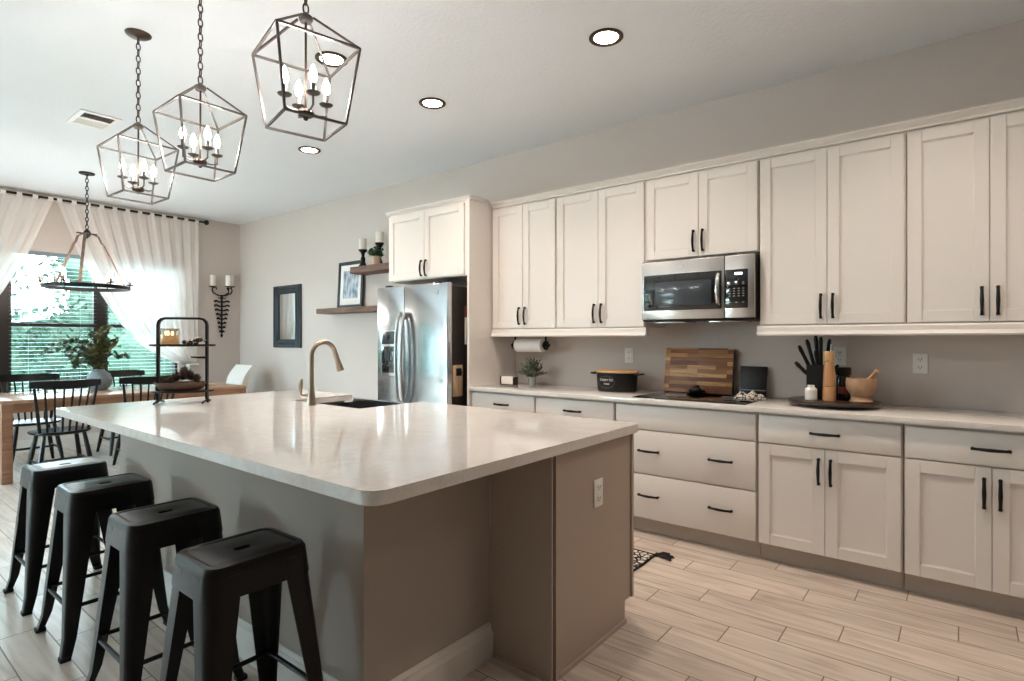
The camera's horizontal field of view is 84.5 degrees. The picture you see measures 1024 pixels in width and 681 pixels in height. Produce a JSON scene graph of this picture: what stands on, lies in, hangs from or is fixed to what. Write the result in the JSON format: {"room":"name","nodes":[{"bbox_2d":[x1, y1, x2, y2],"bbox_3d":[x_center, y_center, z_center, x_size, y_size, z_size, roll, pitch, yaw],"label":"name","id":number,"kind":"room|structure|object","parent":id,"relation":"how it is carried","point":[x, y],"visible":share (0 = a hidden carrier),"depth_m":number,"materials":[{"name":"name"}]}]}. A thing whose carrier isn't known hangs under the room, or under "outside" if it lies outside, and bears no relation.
{"room":"kitchen","nodes":[
{"label":"kitchen","id":0,"kind":"room"},
{"bbox_2d":[0,187,239,440],"bbox_3d":[-6.797,-0.213,5.310,0.150,3.050,8.400,0,0,38],"label":"wall","id":1,"kind":"structure","parent":0,"point":[219,242],"depth_m":8.22,"materials":[{"name":"beige paint"}]},
{"bbox_2d":[0,292,2,391],"bbox_3d":[-6.159,-0.158,6.105,0.080,1.780,0.960,0,0,38],"label":"window","id":2,"kind":"structure","parent":1,"relation":"in","point":[1,294],"depth_m":6.45,"materials":[{"name":"brown metal"}]},
{"bbox_2d":[3,279,100,392],"bbox_3d":[-5.568,-0.158,6.849,0.080,1.780,0.940,0,0,38],"label":"window","id":3,"kind":"structure","parent":1,"relation":"in","point":[96,296],"depth_m":6.51,"materials":[{"name":"brown metal"}]},
{"bbox_2d":[11,250,96,390],"bbox_3d":[-5.522,-0.179,6.812,0.068,1.734,0.836,0,0,38],"label":"window blind","id":4,"kind":"object","parent":3,"relation":"attached to","point":[37,253],"visible":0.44,"depth_m":6.76,"materials":[{"name":"plastic"}]},
{"bbox_2d":[16,431,118,452],"bbox_3d":[-6.732,1.242,5.258,0.016,0.140,8.400,0,0,38],"label":"baseboard","id":5,"kind":"structure","parent":1,"relation":"attached to","point":[68,440],"depth_m":6.89,"materials":[{"name":"white paint"}]},
{"bbox_2d":[6,190,208,224],"bbox_3d":[-5.564,-1.673,6.629,0.139,0.072,3.812,0,0,38],"label":"curtain rod","id":6,"kind":"object","parent":1,"relation":"attached to","point":[206,222],"visible":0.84,"depth_m":7.13,"materials":[{"name":"black metal"}]},
{"bbox_2d":[0,189,52,293],"bbox_3d":[-5.958,-0.204,6.045,0.123,2.972,1.658,0,0,40],"label":"sheer curtain","id":7,"kind":"object","parent":6,"relation":"hanging from","point":[21,218],"visible":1,"depth_m":6.45,"materials":[{"name":"white fabric"}]},
{"bbox_2d":[56,198,200,380],"bbox_3d":[-4.907,-0.204,7.368,0.123,2.972,1.649,0,0,37],"label":"sheer curtain","id":8,"kind":"object","parent":6,"relation":"hanging from","point":[160,256],"visible":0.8,"depth_m":7.48,"materials":[{"name":"white fabric"}]},
{"bbox_2d":[101,295,176,372],"bbox_3d":[-4.996,-0.158,7.570,0.080,1.780,0.900,0,0,38],"label":"window","id":9,"kind":"structure","parent":1,"relation":"in","point":[104,310],"depth_m":7.23,"materials":[{"name":"brown metal"}]},
{"bbox_2d":[106,306,176,385],"bbox_3d":[-4.943,-0.179,7.553,0.052,1.734,0.836,0,0,38],"label":"window blind","id":10,"kind":"object","parent":9,"relation":"attached to","point":[106,306],"visible":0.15,"depth_m":7.41,"materials":[{"name":"plastic"}]},
{"bbox_2d":[209,286,234,337],"bbox_3d":[-4.231,-0.408,8.271,0.184,0.765,0.374,0,0,38],"label":"candle sconce","id":11,"kind":"object","parent":1,"relation":"attached to","point":[229,287],"visible":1,"depth_m":8.29,"materials":[{"name":"black metal"}]},
{"bbox_2d":[210,275,215,285],"bbox_3d":[-4.347,-0.861,8.191,0.080,0.170,0.080,0,0,38],"label":"pillar candle","id":12,"kind":"object","parent":11,"relation":"on","point":[212,277],"visible":1,"depth_m":8.16,"materials":[{"name":"beige wax"}]},
{"bbox_2d":[226,275,231,285],"bbox_3d":[-4.166,-0.866,8.290,0.080,0.170,0.080,0,0,38],"label":"pillar candle","id":13,"kind":"object","parent":11,"relation":"on","point":[228,277],"visible":1,"depth_m":8.26,"materials":[{"name":"beige wax"}]},
{"bbox_2d":[0,0,1023,224],"bbox_3d":[-1.590,-1.813,1.174,13.450,0.150,8.700,0,0,38],"label":"ceiling","id":14,"kind":"structure","parent":0,"point":[511,76],"depth_m":3.67,"materials":[{"name":"white paint"}]},
{"bbox_2d":[36,171,133,291],"bbox_3d":[-4.436,-1.131,5.886,0.786,1.211,0.794,0,0,38],"label":"ring chandelier","id":15,"kind":"object","parent":14,"relation":"hanging from","point":[56,285],"visible":1,"depth_m":5.88,"materials":[{"name":"black metal"}]},
{"bbox_2d":[66,109,121,130],"bbox_3d":[-3.309,-1.733,4.468,0.380,0.010,0.270,0,0,38],"label":"ceiling vent","id":16,"kind":"object","parent":14,"relation":"in","point":[82,117],"visible":1,"depth_m":4.46,"materials":[{"name":"white plastic"}]},
{"bbox_2d":[96,28,178,204],"bbox_3d":[-2.126,-1.270,3.208,0.308,0.933,0.308,0,0,36],"label":"lantern pendant","id":17,"kind":"object","parent":14,"relation":"hanging from","point":[139,35],"visible":1,"depth_m":3.20,"materials":[{"name":"grey metal"}]},
{"bbox_2d":[152,0,247,181],"bbox_3d":[-1.502,-1.270,2.720,0.308,0.933,0.308,0,0,38],"label":"lantern pendant","id":18,"kind":"object","parent":14,"relation":"hanging from","point":[199,87],"visible":1,"depth_m":2.71,"materials":[{"name":"grey metal"}]},
{"bbox_2d":[251,0,360,141],"bbox_3d":[-0.780,-1.270,2.133,0.308,0.933,0.308,0,0,-39],"label":"lantern pendant","id":19,"kind":"object","parent":14,"relation":"hanging from","point":[305,18],"visible":1,"depth_m":2.12,"materials":[{"name":"grey metal"}]},
{"bbox_2d":[298,146,320,153],"bbox_3d":[-1.855,-1.732,5.165,0.196,0.010,0.196,0,0,38],"label":"recessed light","id":20,"kind":"object","parent":14,"relation":"in","point":[305,149],"visible":1,"depth_m":5.16,"materials":[{"name":"white metal"}]},
{"bbox_2d":[315,51,347,67],"bbox_3d":[-1.117,-1.732,3.493,0.196,0.010,0.196,0,0,38],"label":"recessed light","id":21,"kind":"object","parent":14,"relation":"in","point":[332,59],"visible":0.8,"depth_m":3.48,"materials":[{"name":"white metal"}]},
{"bbox_2d":[419,97,445,108],"bbox_3d":[-0.585,-1.732,4.143,0.196,0.010,0.196,0,0,38],"label":"recessed light","id":22,"kind":"object","parent":14,"relation":"in","point":[429,102],"visible":1,"depth_m":4.14,"materials":[{"name":"white metal"}]},
{"bbox_2d":[589,28,622,46],"bbox_3d":[0.540,-1.732,3.240,0.196,0.010,0.196,0,0,38],"label":"recessed light","id":23,"kind":"object","parent":14,"relation":"in","point":[604,37],"visible":1,"depth_m":3.23,"materials":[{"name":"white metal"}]},
{"bbox_2d":[0,441,1023,680],"bbox_3d":[-1.590,1.372,1.174,13.450,0.120,8.700,0,0,38],"label":"floor","id":24,"kind":"structure","parent":0,"point":[706,613],"depth_m":2.55,"materials":[{"name":"brown wood"}]},
{"bbox_2d":[0,373,63,462],"bbox_3d":[-5.074,0.843,5.959,0.514,0.944,0.538,0,0,38],"label":"chair","id":25,"kind":"object","parent":24,"relation":"on","point":[14,378],"visible":0.55,"depth_m":6.01,"materials":[{"name":"black paint"}]},
{"bbox_2d":[3,456,119,616],"bbox_3d":[-2.347,0.980,2.962,0.418,0.664,0.426,0,0,38],"label":"bar stool","id":26,"kind":"object","parent":24,"relation":"on","point":[38,481],"visible":0.82,"depth_m":2.84,"materials":[{"name":"black metal"}]},
{"bbox_2d":[27,378,100,463],"bbox_3d":[-4.264,0.843,5.341,0.514,0.944,0.538,0,0,38],"label":"chair","id":27,"kind":"object","parent":24,"relation":"on","point":[79,383],"visible":0.81,"depth_m":5.23,"materials":[{"name":"black paint"}]},
{"bbox_2d":[34,473,168,663],"bbox_3d":[-1.853,0.980,2.571,0.418,0.664,0.426,0,0,38],"label":"bar stool","id":28,"kind":"object","parent":24,"relation":"on","point":[76,503],"visible":0.81,"depth_m":2.44,"materials":[{"name":"black metal"}]},
{"bbox_2d":[96,370,144,455],"bbox_3d":[-4.587,0.843,6.668,0.514,0.944,0.538,0,0,37],"label":"chair","id":29,"kind":"object","parent":24,"relation":"on","point":[114,373],"visible":0.2,"depth_m":6.77,"materials":[{"name":"black paint"}]},
{"bbox_2d":[0,382,246,484],"bbox_3d":[-4.313,0.933,6.267,1.070,0.757,2.230,0,0,38],"label":"dining table","id":30,"kind":"object","parent":24,"relation":"on","point":[10,402],"visible":0.52,"depth_m":5.51,"materials":[{"name":"brown wood"}]},
{"bbox_2d":[86,369,112,389],"bbox_3d":[-4.532,0.440,6.192,0.243,0.230,0.243,0,0,38],"label":"vase","id":31,"kind":"object","parent":30,"relation":"on","point":[106,378],"visible":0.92,"depth_m":6.13,"materials":[{"name":"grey ceramic"}]},
{"bbox_2d":[36,324,131,369],"bbox_3d":[-4.686,0.119,6.181,0.875,0.575,0.457,0,0,-4],"label":"eucalyptus branches","id":32,"kind":"object","parent":31,"relation":"in","point":[93,354],"visible":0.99,"depth_m":6.16,"materials":[{"name":"green plant"}]},
{"bbox_2d":[112,375,174,464],"bbox_3d":[-3.830,0.843,5.888,0.514,0.944,0.538,0,0,41],"label":"chair","id":33,"kind":"object","parent":24,"relation":"on","point":[140,380],"visible":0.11,"depth_m":5.68,"materials":[{"name":"black paint"}]},
{"bbox_2d":[86,497,247,680],"bbox_3d":[-1.317,0.980,2.144,0.418,0.664,0.426,0,0,38],"label":"bar stool","id":34,"kind":"object","parent":24,"relation":"on","point":[134,538],"visible":0.79,"depth_m":2.04,"materials":[{"name":"black metal"}]},
{"bbox_2d":[159,527,322,680],"bbox_3d":[-0.847,0.980,1.771,0.418,0.664,0.426,0,0,38],"label":"bar stool","id":35,"kind":"object","parent":24,"relation":"on","point":[212,577],"visible":1,"depth_m":1.72,"materials":[{"name":"black metal"}]},
{"bbox_2d":[226,364,257,392],"bbox_3d":[-3.862,0.832,7.646,0.480,0.961,0.610,0,0,38],"label":"chair","id":36,"kind":"object","parent":24,"relation":"on","point":[240,374],"visible":0.16,"depth_m":7.71,"materials":[{"name":"white fabric"}]},
{"bbox_2d":[120,401,633,680],"bbox_3d":[-0.856,0.875,2.963,2.611,0.874,1.324,0,0,38],"label":"kitchen island","id":37,"kind":"object","parent":24,"relation":"on","point":[519,567],"visible":0.52,"depth_m":2.21,"materials":[{"name":"beige paint"}]},
{"bbox_2d":[56,390,637,505],"bbox_3d":[-1.029,0.418,2.982,2.940,0.040,1.560,0,0,38],"label":"island countertop","id":38,"kind":"structure","parent":37,"relation":"on","point":[381,455],"depth_m":2.34,"materials":[{"name":"white stone"}]},
{"bbox_2d":[149,317,215,404],"bbox_3d":[-2.064,0.129,3.536,0.374,0.536,0.232,0,0,-14],"label":"tiered stand","id":39,"kind":"object","parent":38,"relation":"on","point":[157,345],"visible":0.87,"depth_m":3.51,"materials":[{"name":"black metal"}]},
{"bbox_2d":[160,331,178,343],"bbox_3d":[-2.136,-0.019,3.518,0.108,0.099,0.108,0,0,38],"label":"candle jar","id":40,"kind":"object","parent":39,"relation":"on","point":[164,339],"visible":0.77,"depth_m":3.48,"materials":[{"name":"orange wax"}]},
{"bbox_2d":[154,381,205,390],"bbox_3d":[-2.073,0.292,3.533,0.304,0.050,0.152,0,0,-14],"label":"dough bowl","id":41,"kind":"object","parent":39,"relation":"on","point":[178,385],"visible":0.9,"depth_m":3.48,"materials":[{"name":"brown wood"}]},
{"bbox_2d":[160,366,201,382],"bbox_3d":[-2.066,0.241,3.537,0.263,0.162,0.135,0,0,-14],"label":"succulents","id":42,"kind":"object","parent":41,"relation":"in","point":[184,373],"visible":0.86,"depth_m":3.53,"materials":[{"name":"brown plant"}]},
{"bbox_2d":[150,389,213,392],"bbox_3d":[-2.064,0.323,3.536,0.354,0.010,0.220,0,0,-14],"label":"tray","id":43,"kind":"object","parent":39,"relation":"on","point":[157,390],"depth_m":3.46,"materials":[{"name":"black metal"}]},
{"bbox_2d":[149,344,215,346],"bbox_3d":[-2.064,0.036,3.536,0.374,0.014,0.232,0,0,-14],"label":"tray","id":44,"kind":"object","parent":39,"relation":"on","point":[152,345],"depth_m":3.43,"materials":[{"name":"black metal"}]},
{"bbox_2d":[182,336,205,343],"bbox_3d":[-1.996,0.004,3.545,0.113,0.052,0.112,0,0,38],"label":"bead garland","id":45,"kind":"object","parent":39,"relation":"on","point":[196,339],"visible":0.98,"depth_m":3.52,"materials":[{"name":"wood"}]},
{"bbox_2d":[298,340,343,405],"bbox_3d":[-1.178,0.200,3.505,0.095,0.396,0.283,0,0,38],"label":"tap","id":46,"kind":"object","parent":38,"relation":"on","point":[311,399],"visible":1,"depth_m":3.42,"materials":[{"name":"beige metal"}]},
{"bbox_2d":[326,397,405,408],"bbox_3d":[-1.006,0.551,3.669,0.732,0.262,0.505,0,0,38],"label":"farmhouse sink","id":47,"kind":"object","parent":38,"relation":"in","point":[359,403],"visible":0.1,"depth_m":3.97,"materials":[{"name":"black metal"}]},
{"bbox_2d":[594,478,602,507],"bbox_3d":[0.372,0.657,2.418,0.009,0.118,0.072,0,0,38],"label":"wall outlet","id":48,"kind":"object","parent":37,"relation":"attached to","point":[598,484],"visible":1,"depth_m":2.41,"materials":[{"name":"white plastic"}]},
{"bbox_2d":[378,281,466,405],"bbox_3d":[-0.690,0.404,5.221,0.915,1.796,0.823,0,0,38],"label":"refrigerator","id":49,"kind":"object","parent":24,"relation":"on","point":[421,327],"visible":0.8,"depth_m":4.88,"materials":[{"name":"silver metal"}]},
{"bbox_2d":[453,365,462,396],"bbox_3d":[-0.444,0.349,4.765,0.057,0.265,0.110,0,0,38],"label":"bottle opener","id":50,"kind":"object","parent":49,"relation":"attached to","point":[457,369],"visible":1,"depth_m":4.76,"materials":[{"name":"brown wood"}]},
{"bbox_2d":[464,306,466,343],"bbox_3d":[-0.391,-0.123,4.870,0.010,0.330,0.050,0,0,38],"label":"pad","id":51,"kind":"object","parent":49,"relation":"attached to","point":[465,307],"visible":0.53,"depth_m":4.86,"materials":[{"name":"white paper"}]},
{"bbox_2d":[467,199,515,406],"bbox_3d":[-0.173,0.062,5.005,0.026,2.500,0.633,0,0,38],"label":"end panel","id":52,"kind":"object","parent":24,"relation":"on","point":[489,358],"visible":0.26,"depth_m":4.87,"materials":[{"name":"white paint"}]},
{"bbox_2d":[472,391,536,412],"bbox_3d":[0.095,0.871,4.785,0.660,0.882,0.645,0,0,38],"label":"drawer","id":53,"kind":"object","parent":24,"relation":"on","point":[493,400],"visible":0.18,"depth_m":4.54,"materials":[{"name":"white paint"}]},
{"bbox_2d":[469,382,1023,432],"bbox_3d":[1.293,0.414,3.840,3.716,0.032,0.636,0,0,38],"label":"countertop","id":54,"kind":"structure","parent":53,"relation":"on","point":[916,415],"depth_m":3.25,"materials":[{"name":"white stone"}]},
{"bbox_2d":[500,376,517,384],"bbox_3d":[-0.026,0.361,4.951,0.150,0.074,0.070,0,0,38],"label":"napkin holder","id":55,"kind":"object","parent":54,"relation":"on","point":[504,380],"visible":1,"depth_m":4.92,"materials":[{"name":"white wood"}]},
{"bbox_2d":[517,357,546,385],"bbox_3d":[0.157,0.273,4.888,0.252,0.250,0.240,0,0,-14],"label":"potted herb","id":56,"kind":"object","parent":54,"relation":"on","point":[533,369],"visible":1,"depth_m":4.85,"materials":[{"name":"plant"}]},
{"bbox_2d":[590,369,644,391],"bbox_3d":[0.810,0.317,4.356,0.443,0.163,0.223,0,0,38],"label":"enamel roaster","id":57,"kind":"object","parent":54,"relation":"on","point":[608,380],"visible":1,"depth_m":4.25,"materials":[{"name":"black metal"}]},
{"bbox_2d":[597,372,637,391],"bbox_3d":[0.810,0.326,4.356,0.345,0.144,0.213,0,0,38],"label":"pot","id":58,"kind":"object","parent":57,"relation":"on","point":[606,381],"depth_m":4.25,"materials":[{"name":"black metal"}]},
{"bbox_2d":[633,391,766,404],"bbox_3d":[1.278,0.395,3.844,0.750,0.007,0.510,0,0,38],"label":"cooktop","id":59,"kind":"object","parent":54,"relation":"in","point":[679,396],"visible":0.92,"depth_m":3.81,"materials":[{"name":"black glass"}]},
{"bbox_2d":[688,385,704,394],"bbox_3d":[1.312,0.356,4.015,0.120,0.071,0.120,0,0,38],"label":"spoon rest","id":60,"kind":"object","parent":59,"relation":"on","point":[696,390],"visible":1,"depth_m":3.99,"materials":[{"name":"black ceramic"}]},
{"bbox_2d":[664,348,735,394],"bbox_3d":[1.361,0.228,4.118,0.503,0.330,0.083,0,0,38],"label":"cutting board","id":61,"kind":"object","parent":59,"relation":"on","point":[712,369],"visible":0.96,"depth_m":4.09,"materials":[{"name":"brown wood"}]},
{"bbox_2d":[734,390,765,399],"bbox_3d":[1.582,0.368,3.748,0.200,0.061,0.118,0,0,18],"label":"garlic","id":62,"kind":"object","parent":59,"relation":"on","point":[752,395],"visible":0.79,"depth_m":3.71,"materials":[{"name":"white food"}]},
{"bbox_2d":[739,366,767,397],"bbox_3d":[1.654,0.292,3.875,0.180,0.213,0.083,0,0,38],"label":"stand","id":63,"kind":"object","parent":59,"relation":"on","point":[754,378],"visible":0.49,"depth_m":3.88,"materials":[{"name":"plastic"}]},
{"bbox_2d":[788,396,881,408],"bbox_3d":[1.923,0.380,3.377,0.492,0.036,0.492,0,0,38],"label":"lazy susan","id":64,"kind":"object","parent":54,"relation":"on","point":[839,404],"visible":0.73,"depth_m":3.24,"materials":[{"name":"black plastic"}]},
{"bbox_2d":[805,385,816,399],"bbox_3d":[1.794,0.317,3.384,0.067,0.090,0.067,0,0,38],"label":"jar","id":65,"kind":"object","parent":64,"relation":"on","point":[810,390],"visible":1,"depth_m":3.36,"materials":[{"name":"white ceramic"}]},
{"bbox_2d":[795,336,838,398],"bbox_3d":[1.881,0.168,3.474,0.248,0.387,0.119,0,0,38],"label":"knife block","id":66,"kind":"object","parent":64,"relation":"on","point":[814,372],"visible":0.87,"depth_m":3.45,"materials":[{"name":"black plastic"}]},
{"bbox_2d":[822,344,835,400],"bbox_3d":[1.879,0.195,3.341,0.072,0.334,0.072,0,0,38],"label":"pepper mill","id":67,"kind":"object","parent":64,"relation":"on","point":[829,389],"visible":1,"depth_m":3.32,"materials":[{"name":"brown wood"}]},
{"bbox_2d":[835,367,850,400],"bbox_3d":[1.977,0.263,3.365,0.082,0.198,0.082,0,0,38],"label":"sauce jar","id":68,"kind":"object","parent":64,"relation":"on","point":[842,394],"visible":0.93,"depth_m":3.34,"materials":[{"name":"black glass"}]},
{"bbox_2d":[845,377,877,402],"bbox_3d":[2.012,0.292,3.248,0.158,0.138,0.158,0,0,38],"label":"mortar","id":69,"kind":"object","parent":64,"relation":"on","point":[861,389],"visible":0.99,"depth_m":3.20,"materials":[{"name":"brown wood"}]},
{"bbox_2d":[867,369,878,378],"bbox_3d":[2.042,0.236,3.238,0.113,0.134,0.028,0,0,38],"label":"pestle","id":70,"kind":"object","parent":69,"relation":"in","point":[876,371],"visible":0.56,"depth_m":3.21,"materials":[{"name":"brown wood"}]},
{"bbox_2d":[536,396,615,420],"bbox_3d":[0.624,0.871,4.364,0.684,0.882,0.645,0,0,38],"label":"drawer","id":71,"kind":"object","parent":24,"relation":"on","point":[584,408],"visible":0.19,"depth_m":4.12,"materials":[{"name":"white paint"}]},
{"bbox_2d":[634,548,674,571],"bbox_3d":[0.254,1.300,3.572,1.381,0.027,0.756,0,0,38],"label":"kitchen mat","id":72,"kind":"object","parent":24,"relation":"on","point":[641,557],"visible":0.2,"depth_m":3.37,"materials":[{"name":"fabric"}]},
{"bbox_2d":[616,402,760,556],"bbox_3d":[1.261,0.871,3.858,0.936,0.882,0.645,0,0,38],"label":"base cabinet","id":73,"kind":"object","parent":24,"relation":"on","point":[696,469],"visible":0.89,"depth_m":3.58,"materials":[{"name":"white paint"}]},
{"bbox_2d":[758,413,904,589],"bbox_3d":[1.909,0.871,3.344,0.709,0.882,0.645,0,0,38],"label":"base cabinet","id":74,"kind":"object","parent":24,"relation":"on","point":[831,490],"visible":0.96,"depth_m":3.10,"materials":[{"name":"white paint"}]},
{"bbox_2d":[904,424,1023,616],"bbox_3d":[2.461,0.871,2.905,0.693,0.882,0.645,0,0,38],"label":"base cabinet","id":75,"kind":"object","parent":24,"relation":"on","point":[964,487],"visible":0.98,"depth_m":2.75,"materials":[{"name":"white paint"}]},
{"bbox_2d":[527,376,535,385],"bbox_3d":[0.174,0.359,4.881,0.080,0.078,0.080,0,0,38],"label":"pot","id":76,"kind":"object","parent":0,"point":[531,379],"depth_m":4.85,"materials":[{"name":"ceramic"}]},
{"bbox_2d":[240,20,1023,412],"bbox_3d":[1.069,-0.213,4.521,13.450,3.050,0.150,0,0,38],"label":"wall","id":77,"kind":"structure","parent":0,"point":[306,246],"depth_m":4.29,"materials":[{"name":"beige paint"}]},
{"bbox_2d":[273,284,301,347],"bbox_3d":[-3.070,-0.313,7.687,0.690,0.850,0.038,0,0,38],"label":"framed mirror","id":78,"kind":"object","parent":77,"relation":"attached to","point":[287,299],"visible":1,"depth_m":7.68,"materials":[{"name":"grey mirror"}]},
{"bbox_2d":[316,305,377,313],"bbox_3d":[-1.605,-0.343,6.405,1.840,0.060,0.224,0,0,38],"label":"shelf","id":79,"kind":"object","parent":77,"relation":"attached to","point":[360,309],"visible":0.51,"depth_m":6.54,"materials":[{"name":"brown wood"}]},
{"bbox_2d":[337,260,364,307],"bbox_3d":[-1.938,-0.657,6.781,0.496,0.565,0.052,0,0,38],"label":"framed print","id":80,"kind":"object","parent":79,"relation":"on","point":[350,286],"visible":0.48,"depth_m":6.79,"materials":[{"name":"white paper"}]},
{"bbox_2d":[350,262,388,274],"bbox_3d":[-1.336,-0.790,6.192,1.155,0.075,0.224,0,0,38],"label":"shelf","id":81,"kind":"object","parent":77,"relation":"attached to","point":[380,268],"visible":0.49,"depth_m":6.27,"materials":[{"name":"brown wood"}]},
{"bbox_2d":[358,249,366,265],"bbox_3d":[-1.709,-0.928,6.466,0.104,0.200,0.104,0,0,38],"label":"candle holder","id":82,"kind":"object","parent":81,"relation":"on","point":[362,251],"visible":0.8,"depth_m":6.44,"materials":[{"name":"black metal"}]},
{"bbox_2d":[359,238,366,249],"bbox_3d":[-1.709,-1.095,6.466,0.088,0.132,0.088,0,0,38],"label":"pillar candle","id":83,"kind":"object","parent":82,"relation":"on","point":[362,242],"visible":0.91,"depth_m":6.43,"materials":[{"name":"beige wax"}]},
{"bbox_2d":[367,246,384,263],"bbox_3d":[-1.504,-0.941,6.235,0.192,0.224,0.249,0,0,-11],"label":"shelf plant","id":84,"kind":"object","parent":81,"relation":"on","point":[375,257],"visible":0.99,"depth_m":6.20,"materials":[{"name":"green plant"}]},
{"bbox_2d":[375,242,383,262],"bbox_3d":[-1.487,-0.956,6.328,0.104,0.255,0.104,0,0,38],"label":"candle holder","id":85,"kind":"object","parent":81,"relation":"on","point":[378,244],"visible":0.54,"depth_m":6.30,"materials":[{"name":"black metal"}]},
{"bbox_2d":[375,231,382,241],"bbox_3d":[-1.487,-1.150,6.328,0.088,0.132,0.088,0,0,38],"label":"pillar candle","id":86,"kind":"object","parent":85,"relation":"on","point":[378,234],"visible":0.91,"depth_m":6.29,"materials":[{"name":"beige wax"}]},
{"bbox_2d":[385,195,489,285],"bbox_3d":[-0.599,-0.882,5.323,1.100,0.672,0.665,0,0,38],"label":"upper cabinet","id":87,"kind":"object","parent":77,"relation":"attached to","point":[428,242],"visible":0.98,"depth_m":5.07,"materials":[{"name":"white paint"}]},
{"bbox_2d":[493,198,557,329],"bbox_3d":[0.185,-0.619,4.879,0.676,1.062,0.385,0,0,38],"label":"upper cabinet","id":88,"kind":"object","parent":77,"relation":"attached to","point":[524,235],"visible":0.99,"depth_m":4.74,"materials":[{"name":"white paint"}]},
{"bbox_2d":[511,337,549,351],"bbox_3d":[0.158,0.010,4.894,0.417,0.194,0.114,0,0,38],"label":"paper towel holder","id":89,"kind":"object","parent":88,"relation":"attached to","point":[519,345],"visible":0.81,"depth_m":4.83,"materials":[{"name":"white paper"}]},
{"bbox_2d":[557,181,663,328],"bbox_3d":[0.753,-0.619,4.428,0.768,1.062,0.385,0,0,38],"label":"upper cabinet","id":90,"kind":"object","parent":77,"relation":"attached to","point":[601,233],"visible":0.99,"depth_m":4.29,"materials":[{"name":"white paint"}]},
{"bbox_2d":[491,327,648,336],"bbox_3d":[0.403,-0.055,4.523,1.460,0.062,0.056,0,0,38],"label":"trim","id":91,"kind":"structure","parent":90,"relation":"attached to","point":[577,331],"depth_m":4.45,"materials":[{"name":"white paint"}]},
{"bbox_2d":[625,348,632,362],"bbox_3d":[0.937,0.127,4.524,0.072,0.118,0.009,0,0,38],"label":"wall outlet","id":92,"kind":"object","parent":77,"relation":"attached to","point":[628,351],"visible":1,"depth_m":4.52,"materials":[{"name":"white plastic"}]},
{"bbox_2d":[646,159,759,261],"bbox_3d":[1.360,-0.855,3.946,0.773,0.590,0.385,0,0,38],"label":"upper cabinet","id":93,"kind":"object","parent":77,"relation":"attached to","point":[711,212],"visible":0.94,"depth_m":3.80,"materials":[{"name":"white paint"}]},
{"bbox_2d":[642,253,759,323],"bbox_3d":[1.332,-0.331,3.911,0.765,0.433,0.473,0,0,38],"label":"microwave","id":94,"kind":"object","parent":93,"relation":"attached to","point":[726,288],"visible":0.96,"depth_m":3.74,"materials":[{"name":"silver metal"}]},
{"bbox_2d":[490,97,1023,208],"bbox_3d":[1.270,-1.173,3.811,3.692,0.046,0.052,0,0,38],"label":"trim","id":95,"kind":"structure","parent":93,"relation":"attached to","point":[1017,104],"depth_m":3.44,"materials":[{"name":"white paint"}]},
{"bbox_2d":[760,132,906,325],"bbox_3d":[1.965,-0.619,3.465,0.764,1.062,0.385,0,0,38],"label":"upper cabinet","id":96,"kind":"object","parent":77,"relation":"attached to","point":[833,219],"visible":0.96,"depth_m":3.32,"materials":[{"name":"white paint"}]},
{"bbox_2d":[757,322,1023,335],"bbox_3d":[2.147,-0.055,3.137,1.480,0.062,0.056,0,0,38],"label":"trim","id":97,"kind":"structure","parent":96,"relation":"attached to","point":[998,328],"depth_m":3.12,"materials":[{"name":"white paint"}]},
{"bbox_2d":[833,347,845,365],"bbox_3d":[2.095,0.107,3.605,0.072,0.118,0.009,0,0,38],"label":"wall outlet","id":98,"kind":"object","parent":77,"relation":"attached to","point":[840,352],"visible":0.93,"depth_m":3.60,"materials":[{"name":"white plastic"}]},
{"bbox_2d":[913,353,927,373],"bbox_3d":[2.421,0.142,3.345,0.072,0.118,0.009,0,0,38],"label":"wall outlet","id":99,"kind":"object","parent":77,"relation":"attached to","point":[920,361],"visible":1,"depth_m":3.34,"materials":[{"name":"white plastic"}]},
{"bbox_2d":[907,110,1023,323],"bbox_3d":[2.541,-0.619,3.007,0.701,1.062,0.385,0,0,38],"label":"upper cabinet","id":100,"kind":"object","parent":77,"relation":"attached to","point":[965,179],"visible":0.98,"depth_m":2.95,"materials":[{"name":"white paint"}]},
{"label":"outside","id":101,"kind":"structure","parent":0,"visible":0},
{"bbox_3d":[-13.998,1.712,6.815,59.600,0.100,65.000,0,0,38],"label":"lawn","id":102,"kind":"structure","parent":101,"visible":0},
{"bbox_2d":[11,265,33,320],"bbox_3d":[-19.971,-2.472,18.330,6.570,8.180,6.518,0,0,45],"label":"tree","id":103,"kind":"object","parent":102,"relation":"on","point":[23,266],"visible":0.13,"depth_m":19.53,"materials":[{"name":"green plant"}]},
{"bbox_2d":[42,257,68,300],"bbox_3d":[-14.951,-2.839,22.754,6.489,8.913,6.386,0,0,36],"label":"tree","id":104,"kind":"object","parent":102,"relation":"on","point":[52,257],"visible":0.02,"depth_m":20.88,"materials":[{"name":"green plant"}]},
{"bbox_2d":[34,256,91,316],"bbox_3d":[-11.607,-1.138,16.722,4.198,5.519,4.023,0,0,43],"label":"tree","id":105,"kind":"object","parent":102,"relation":"on","point":[72,297],"visible":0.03,"depth_m":15.48,"materials":[{"name":"green plant"}]},
{"bbox_2d":[11,293,171,391],"bbox_3d":[-14.600,0.066,6.630,1.242,3.286,44.266,0,0,38],"label":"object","id":106,"kind":"object","parent":102,"relation":"on","point":[21,337],"visible":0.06,"depth_m":12.37,"materials":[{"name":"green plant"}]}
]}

